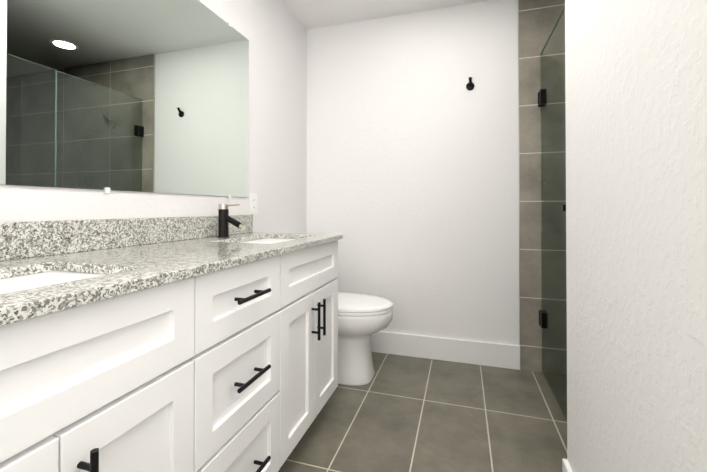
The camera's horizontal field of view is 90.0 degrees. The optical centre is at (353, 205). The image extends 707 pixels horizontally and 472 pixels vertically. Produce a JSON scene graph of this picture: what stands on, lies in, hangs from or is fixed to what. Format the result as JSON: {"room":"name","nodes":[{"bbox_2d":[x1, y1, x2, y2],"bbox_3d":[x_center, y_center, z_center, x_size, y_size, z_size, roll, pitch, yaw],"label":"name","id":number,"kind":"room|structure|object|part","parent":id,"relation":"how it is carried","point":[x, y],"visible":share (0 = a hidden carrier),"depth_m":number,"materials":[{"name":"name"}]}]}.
{"room":"bathroom","nodes":[
{"label":"bathroom","id":0,"kind":"room"},
{"bbox_2d":[0,0,306,233],"bbox_3d":[-1.002,-0.164,0.745,0.100,2.375,4.280,0,-1,17],"label":"wall","id":1,"kind":"structure","parent":0,"point":[274,32],"depth_m":2.08,"materials":[{"name":"white paint"}]},
{"bbox_2d":[0,0,248,197],"bbox_3d":[-0.805,-0.483,1.198,0.010,0.886,1.557,0,-1,17],"label":"mirror","id":2,"kind":"object","parent":1,"relation":"attached to","point":[106,96],"visible":0.98,"depth_m":1.23,"materials":[{"name":"silver mirror"}]},
{"bbox_2d":[0,216,251,259],"bbox_3d":[-0.800,0.094,1.187,0.018,0.097,1.612,0,-1,17],"label":"backsplash","id":3,"kind":"structure","parent":1,"relation":"attached to","point":[27,238],"depth_m":1.11,"materials":[{"name":"grey stone"}]},
{"bbox_2d":[249,193,256,213],"bbox_3d":[-0.562,-0.009,1.989,0.009,0.116,0.072,0,-1,17],"label":"electrical outlet","id":4,"kind":"object","parent":1,"relation":"attached to","point":[252,203],"visible":1,"depth_m":1.98,"materials":[{"name":"white plastic"}]},
{"bbox_2d":[281,0,488,29],"bbox_3d":[0.694,-1.406,0.234,3.650,0.100,4.280,0,-1,17],"label":"ceiling","id":5,"kind":"structure","parent":0,"point":[311,14],"depth_m":2.40,"materials":[{"name":"paint"}]},
{"bbox_2d":[307,0,518,344],"bbox_3d":[1.356,-0.151,2.207,3.550,2.375,0.100,0,-1,17],"label":"wall","id":6,"kind":"structure","parent":0,"point":[412,169],"depth_m":2.42,"materials":[{"name":"white paint"}]},
{"bbox_2d":[371,331,519,369],"bbox_3d":[0.347,0.964,2.446,1.474,0.150,0.016,0,-1,17],"label":"baseboard","id":7,"kind":"structure","parent":6,"relation":"attached to","point":[500,355],"depth_m":2.35,"materials":[{"name":"white wood"}]},
{"bbox_2d":[466,77,473,89],"bbox_3d":[0.765,-0.798,2.314,0.052,0.078,0.051,0,-1,17],"label":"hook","id":8,"kind":"object","parent":6,"relation":"attached to","point":[470,85],"visible":0.98,"depth_m":2.32,"materials":[{"name":"black metal"}]},
{"bbox_2d":[518,0,519,344],"bbox_3d":[1.050,-0.226,2.242,0.004,2.223,0.012,0,-1,17],"label":"trim","id":9,"kind":"structure","parent":6,"relation":"attached to","point":[519,173],"depth_m":2.23,"materials":[{"name":"silver metal"}]},
{"bbox_2d":[519,0,566,375],"bbox_3d":[1.996,-0.153,1.951,1.975,2.375,0.012,0,-1,17],"label":"wall tile","id":10,"kind":"structure","parent":6,"relation":"attached to","point":[538,19],"depth_m":2.20,"materials":[{"name":"grey tile"}]},
{"bbox_2d":[278,352,566,471],"bbox_3d":[0.694,1.069,0.213,3.650,0.100,4.280,0,-1,17],"label":"floor","id":11,"kind":"structure","parent":0,"point":[398,413],"depth_m":1.67,"materials":[{"name":"tile"}]},
{"bbox_2d":[0,236,342,471],"bbox_3d":[-0.542,0.596,1.103,0.559,0.862,1.589,0,-1,17],"label":"bathroom vanity","id":12,"kind":"object","parent":11,"relation":"on","point":[189,344],"depth_m":0.79,"materials":[{"name":"white wood"}]},
{"bbox_2d":[0,232,342,315],"bbox_3d":[-0.550,0.154,1.109,0.544,0.023,1.613,0,-1,17],"label":"countertop","id":13,"kind":"structure","parent":12,"relation":"on","point":[137,263],"depth_m":0.88,"materials":[{"name":"grey stone"}]},
{"bbox_2d":[0,264,119,291],"bbox_3d":[-0.671,0.238,0.619,0.337,0.178,0.502,0,-1,17],"label":"sink","id":14,"kind":"object","parent":13,"relation":"in","point":[47,273],"depth_m":0.82,"materials":[{"name":"white ceramic"}]},
{"bbox_2d":[216,204,247,235],"bbox_3d":[-0.557,0.070,1.615,0.139,0.153,0.053,0,-1,17],"label":"faucet","id":15,"kind":"object","parent":13,"relation":"on","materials":[{"name":"black metal"}]},
{"bbox_2d":[240,236,299,243],"bbox_3d":[-0.378,0.246,1.575,0.337,0.178,0.502,0,-1,17],"label":"sink","id":16,"kind":"object","parent":13,"relation":"in","point":[247,239],"depth_m":1.71,"materials":[{"name":"white ceramic"}]},
{"bbox_2d":[338,292,392,384],"bbox_3d":[-0.112,0.633,2.198,0.725,0.806,0.424,0,-1,17],"label":"toilet","id":17,"kind":"object","parent":11,"relation":"on","point":[362,318],"visible":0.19,"depth_m":2.05,"materials":[{"name":"white ceramic"}]},
{"bbox_3d":[-0.013,0.600,2.168,0.519,0.052,0.382,0,-1,17],"label":"seat","id":18,"kind":"part","parent":17,"relation":"part of","materials":[{"name":"white plastic"}]},
{"bbox_2d":[538,6,566,419],"bbox_3d":[1.016,0.038,1.696,0.084,1.976,1.046,0,-1,17],"label":"glass","id":19,"kind":"object","parent":11,"relation":"on","point":[543,314],"visible":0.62,"depth_m":1.95,"materials":[{"name":"grey"}]},
{"bbox_2d":[565,0,706,471],"bbox_3d":[0.378,-0.172,-0.234,0.167,2.375,3.020,0,-1,17],"label":"wall","id":20,"kind":"structure","parent":0,"point":[636,170],"depth_m":0.73,"materials":[{"name":"white paint"}]},
{"bbox_2d":[562,458,571,471],"bbox_3d":[0.290,0.941,-0.216,0.016,0.150,3.020,0,-1,17],"label":"baseboard","id":21,"kind":"structure","parent":20,"relation":"attached to","point":[566,467],"depth_m":1.20,"materials":[{"name":"white wood"}]}
]}

